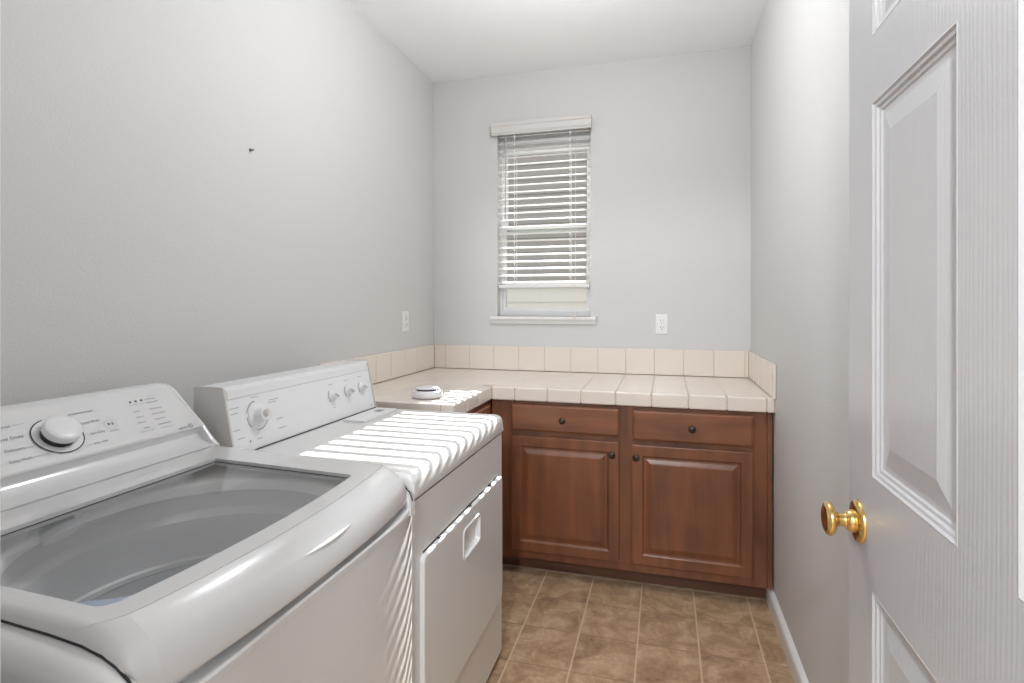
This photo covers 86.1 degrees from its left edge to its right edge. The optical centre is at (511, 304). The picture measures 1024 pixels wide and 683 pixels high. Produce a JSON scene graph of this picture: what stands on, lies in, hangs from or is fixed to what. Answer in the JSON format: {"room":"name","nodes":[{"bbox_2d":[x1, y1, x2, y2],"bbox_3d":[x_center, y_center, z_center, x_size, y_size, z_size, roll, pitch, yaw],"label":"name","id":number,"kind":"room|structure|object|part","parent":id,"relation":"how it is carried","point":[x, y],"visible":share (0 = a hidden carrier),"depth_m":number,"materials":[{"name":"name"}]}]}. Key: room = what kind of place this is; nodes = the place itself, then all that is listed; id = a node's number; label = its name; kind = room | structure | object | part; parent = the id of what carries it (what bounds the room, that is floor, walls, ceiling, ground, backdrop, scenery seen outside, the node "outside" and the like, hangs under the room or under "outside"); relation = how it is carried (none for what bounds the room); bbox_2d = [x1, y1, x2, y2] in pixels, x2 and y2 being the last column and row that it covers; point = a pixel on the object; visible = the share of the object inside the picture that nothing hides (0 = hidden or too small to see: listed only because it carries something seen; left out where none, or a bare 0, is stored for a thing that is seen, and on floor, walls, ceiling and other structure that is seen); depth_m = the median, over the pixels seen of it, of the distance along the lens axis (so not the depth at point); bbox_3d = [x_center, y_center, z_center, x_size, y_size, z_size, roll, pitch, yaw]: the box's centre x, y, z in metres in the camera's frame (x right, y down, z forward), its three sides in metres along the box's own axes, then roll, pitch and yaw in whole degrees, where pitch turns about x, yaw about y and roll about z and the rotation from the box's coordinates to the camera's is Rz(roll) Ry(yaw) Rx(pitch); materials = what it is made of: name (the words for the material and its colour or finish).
{"room":"laundry room","nodes":[
{"label":"laundry room","id":0,"kind":"room"},
{"bbox_2d":[1,0,433,410],"bbox_3d":[-0.959,-0.053,2.084,0.120,2.734,3.260,0,0,16],"label":"wall","id":1,"kind":"structure","parent":0,"point":[144,240],"depth_m":1.76,"materials":[{"name":"grey paint"}]},
{"bbox_2d":[402,311,408,331],"bbox_3d":[-0.603,0.093,3.119,0.010,0.115,0.070,0,0,16],"label":"wall outlet","id":2,"kind":"object","parent":1,"relation":"attached to","point":[405,314],"visible":1,"depth_m":3.11,"materials":[{"name":"white plastic"}]},
{"bbox_2d":[348,0,765,82],"bbox_3d":[0.006,-1.470,0.767,3.400,0.100,5.280,0,0,16],"label":"ceiling","id":3,"kind":"structure","parent":0,"point":[447,40],"depth_m":2.83,"materials":[{"name":"white paint"}]},
{"bbox_2d":[434,46,750,377],"bbox_3d":[0.422,-0.053,3.319,1.877,2.734,0.140,0,0,16],"label":"wall","id":4,"kind":"structure","parent":0,"point":[671,134],"depth_m":3.17,"materials":[{"name":"grey paint"}]},
{"bbox_2d":[490,128,596,324],"bbox_3d":[0.200,-0.486,3.355,0.645,1.201,0.179,0,0,16],"label":"window","id":5,"kind":"structure","parent":4,"relation":"in","point":[508,315],"depth_m":3.37,"materials":[{"name":"white"}]},
{"bbox_2d":[491,114,591,318],"bbox_3d":[0.176,-0.514,3.304,0.611,1.192,0.101,0,0,16],"label":"window blind","id":6,"kind":"object","parent":5,"relation":"attached to","point":[576,123],"visible":1,"depth_m":3.29,"materials":[{"name":"white paint"}]},
{"bbox_3d":[0.187,-0.581,3.324,0.351,0.930,0.056,0,0,16],"label":"ladder cord","id":7,"kind":"part","parent":6,"relation":"part of","materials":[{"name":"white fabric"}]},
{"bbox_3d":[0.193,-0.114,3.322,0.558,0.020,0.052,0,0,16],"label":"rail","id":8,"kind":"part","parent":6,"relation":"part of","materials":[{"name":"white plastic"}]},
{"bbox_3d":[0.372,-0.497,3.222,0.003,1.098,0.034,0,0,16],"label":"lift cord","id":9,"kind":"part","parent":6,"relation":"part of","materials":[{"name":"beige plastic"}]},
{"bbox_3d":[0.190,0.092,3.320,0.645,0.046,0.106,0,0,16],"label":"sill","id":10,"kind":"part","parent":5,"relation":"part of","materials":[{"name":"white wood"}]},
{"bbox_3d":[0.210,-0.228,3.394,0.547,0.526,0.026,0,0,16],"label":"sash","id":11,"kind":"part","parent":5,"relation":"part of","materials":[{"name":"white"}]},
{"bbox_3d":[0.218,-0.714,3.421,0.547,0.515,0.026,0,0,16],"label":"sash","id":12,"kind":"part","parent":5,"relation":"part of","materials":[{"name":"white"}]},
{"bbox_2d":[319,344,775,398],"bbox_3d":[0.241,0.324,2.669,1.877,0.146,1.209,0,0,16],"label":"backsplash","id":13,"kind":"structure","parent":4,"relation":"attached to","point":[716,363],"depth_m":3.17,"materials":[{"name":"beige tile"}]},
{"bbox_2d":[656,314,667,333],"bbox_3d":[0.854,0.109,3.121,0.070,0.115,0.010,0,0,16],"label":"wall outlet","id":14,"kind":"object","parent":4,"relation":"attached to","point":[661,319],"visible":1,"depth_m":3.12,"materials":[{"name":"white plastic"}]},
{"bbox_2d":[486,566,793,682],"bbox_3d":[0.006,1.364,0.767,3.400,0.100,5.280,0,0,16],"label":"floor","id":15,"kind":"structure","parent":0,"point":[557,627],"depth_m":2.18,"materials":[{"name":"tile"}]},
{"bbox_2d":[1,383,414,682],"bbox_3d":[-0.696,0.761,1.040,0.800,1.106,0.749,0,0,16],"label":"washer","id":16,"kind":"object","parent":15,"relation":"on","point":[137,546],"visible":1,"depth_m":1.05,"materials":[{"name":"white metal"}]},
{"bbox_3d":[-0.943,0.268,1.142,0.055,0.051,0.062,0,0,16],"label":"cycle knob","id":17,"kind":"part","parent":16,"relation":"part of","materials":[{"name":"black"}]},
{"bbox_3d":[-0.935,0.259,1.139,0.059,0.054,0.071,0,0,16],"label":"cycle knob","id":18,"kind":"part","parent":16,"relation":"part of","materials":[{"name":"white plastic"}]},
{"bbox_2d":[1,465,350,573],"bbox_3d":[-0.592,0.412,1.024,0.588,0.048,0.650,0,0,16],"label":"tub","id":19,"kind":"object","parent":16,"relation":"in","point":[316,545],"depth_m":1.06,"materials":[{"name":"white plastic"}]},
{"bbox_3d":[-0.605,0.379,1.020,0.510,0.036,0.685,0,0,16],"label":"lid","id":20,"kind":"part","parent":16,"relation":"part of","materials":[{"name":"white metal"}]},
{"bbox_3d":[-0.367,0.414,0.954,0.121,0.083,0.685,0,0,16],"label":"lid","id":21,"kind":"part","parent":16,"relation":"part of","materials":[{"name":"white metal"}]},
{"bbox_2d":[194,360,502,682],"bbox_3d":[-0.460,0.768,1.776,0.702,1.091,0.758,0,0,16],"label":"dryer","id":22,"kind":"object","parent":15,"relation":"on","point":[450,463],"visible":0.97,"depth_m":1.64,"materials":[{"name":"white metal"}]},
{"bbox_3d":[-0.722,0.318,1.578,0.041,0.071,0.072,0,0,16],"label":"timer knob","id":23,"kind":"part","parent":22,"relation":"part of","materials":[{"name":"white plastic"}]},
{"bbox_3d":[-0.627,0.321,1.933,0.025,0.039,0.039,0,0,16],"label":"selector knob","id":24,"kind":"part","parent":22,"relation":"part of","materials":[{"name":"white plastic"}]},
{"bbox_3d":[-0.601,0.319,2.030,0.025,0.039,0.039,0,0,16],"label":"selector knob","id":25,"kind":"part","parent":22,"relation":"part of","materials":[{"name":"white plastic"}]},
{"bbox_3d":[-0.576,0.318,2.121,0.025,0.039,0.039,0,0,16],"label":"selector knob","id":26,"kind":"part","parent":22,"relation":"part of","materials":[{"name":"white plastic"}]},
{"bbox_3d":[-0.466,0.440,1.778,0.689,0.063,0.758,0,0,16],"label":"panel","id":27,"kind":"part","parent":22,"relation":"part of","materials":[{"name":"white metal"}]},
{"bbox_3d":[-0.132,0.847,1.683,0.013,0.447,0.680,0,0,16],"label":"door","id":28,"kind":"part","parent":22,"relation":"part of","materials":[{"name":"white metal"}]},
{"bbox_3d":[-0.135,0.711,1.692,0.030,0.097,0.160,0,0,16],"label":"recessed handle","id":29,"kind":"part","parent":22,"relation":"part of","materials":[{"name":"white plastic"}]},
{"bbox_2d":[466,399,491,413],"bbox_3d":[-0.343,0.887,2.854,0.633,0.853,1.145,0,0,16],"label":"base cabinet","id":30,"kind":"object","parent":15,"relation":"on","point":[485,408],"visible":0.02,"depth_m":2.57,"materials":[{"name":"brown wood"}]},
{"bbox_3d":[-0.164,0.543,2.454,0.016,0.126,0.410,0,0,16],"label":"drawer","id":31,"kind":"part","parent":30,"relation":"part of","materials":[{"name":"brown wood"}]},
{"bbox_2d":[492,399,771,600],"bbox_3d":[0.592,0.887,2.824,1.267,0.853,0.703,0,0,16],"label":"base cabinet","id":32,"kind":"object","parent":15,"relation":"on","point":[675,498],"visible":0.84,"depth_m":2.50,"materials":[{"name":"brown wood"}]},
{"bbox_3d":[0.236,0.544,2.573,0.031,0.031,0.028,0,0,16],"label":"knob","id":33,"kind":"part","parent":32,"relation":"part of","materials":[{"name":"brown metal"}]},
{"bbox_3d":[0.245,0.907,2.595,0.516,0.553,0.019,0,0,16],"label":"door","id":34,"kind":"part","parent":32,"relation":"part of","materials":[{"name":"brown wood"}]},
{"bbox_3d":[0.246,0.542,2.595,0.518,0.128,0.019,0,0,16],"label":"drawer","id":35,"kind":"part","parent":32,"relation":"part of","materials":[{"name":"brown wood"}]},
{"bbox_2d":[372,368,774,412],"bbox_3d":[0.242,0.429,2.674,1.877,0.063,1.198,0,0,16],"label":"countertop","id":36,"kind":"structure","parent":32,"relation":"on","point":[464,390],"depth_m":2.62,"materials":[{"name":"beige tile"}]},
{"bbox_2d":[412,385,442,398],"bbox_3d":[-0.366,0.375,2.370,0.132,0.045,0.132,0,0,16],"label":"smoke detector","id":37,"kind":"object","parent":36,"relation":"on","point":[421,392],"visible":1,"depth_m":2.32,"materials":[{"name":"white plastic"}]},
{"bbox_3d":[0.458,0.688,2.511,0.031,0.031,0.028,0,0,16],"label":"knob","id":38,"kind":"part","parent":32,"relation":"part of","materials":[{"name":"brown metal"}]},
{"bbox_3d":[0.562,0.692,2.482,0.031,0.031,0.028,0,0,16],"label":"knob","id":39,"kind":"part","parent":32,"relation":"part of","materials":[{"name":"brown metal"}]},
{"bbox_3d":[0.794,0.549,2.417,0.031,0.031,0.028,0,0,16],"label":"knob","id":40,"kind":"part","parent":32,"relation":"part of","materials":[{"name":"brown metal"}]},
{"bbox_3d":[0.796,0.911,2.441,0.514,0.546,0.019,0,0,16],"label":"door","id":41,"kind":"part","parent":32,"relation":"part of","materials":[{"name":"brown wood"}]},
{"bbox_3d":[0.799,0.548,2.441,0.515,0.136,0.019,0,0,16],"label":"drawer","id":42,"kind":"part","parent":32,"relation":"part of","materials":[{"name":"brown wood"}]},
{"bbox_2d":[751,0,848,682],"bbox_3d":[0.965,-0.053,1.548,0.120,2.734,3.260,0,0,16],"label":"wall","id":43,"kind":"structure","parent":0,"point":[800,48],"depth_m":1.81,"materials":[{"name":"grey paint"}]},
{"bbox_2d":[766,587,808,682],"bbox_3d":[0.816,1.274,1.274,0.020,0.079,2.412,0,0,16],"label":"baseboard","id":44,"kind":"structure","parent":43,"relation":"attached to","point":[797,671],"depth_m":2.06,"materials":[{"name":"white wood"}]},
{"bbox_3d":[-0.418,-0.053,0.303,1.877,2.734,0.120,0,0,16],"label":"wall","id":45,"kind":"structure","parent":0,"visible":0},
{"bbox_2d":[0,0,0,682],"bbox_3d":[0.034,0.254,0.248,0.897,2.120,0.016,0,0,16],"label":"trim","id":46,"kind":"structure","parent":45,"relation":"attached to","point":[0,0],"depth_m":0.36,"materials":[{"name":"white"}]},
{"bbox_2d":[821,0,1023,682],"bbox_3d":[0.480,0.288,0.527,0.143,2.028,0.818,0,0,16],"label":"door","id":47,"kind":"structure","parent":45,"relation":"in","point":[934,518],"depth_m":0.64,"materials":[{"name":"grey paint"}]},
{"bbox_3d":[0.528,0.346,0.884,0.044,0.053,0.053,0,0,16],"label":"knob","id":48,"kind":"part","parent":47,"relation":"part of","materials":[{"name":"gold metal"}]},
{"label":"outside","id":49,"kind":"structure","parent":0,"visible":0},
{"bbox_3d":[0.632,1.624,6.000,16.000,0.020,5.100,0,0,16],"label":"ground","id":50,"kind":"structure","parent":49,"visible":0},
{"bbox_2d":[507,150,586,306],"bbox_3d":[1.149,-0.551,7.855,16.000,4.330,1.250,0,0,16],"label":"house","id":51,"kind":"structure","parent":50,"relation":"on","point":[516,297],"depth_m":7.44,"materials":[{"name":"beige paint"}]}
]}

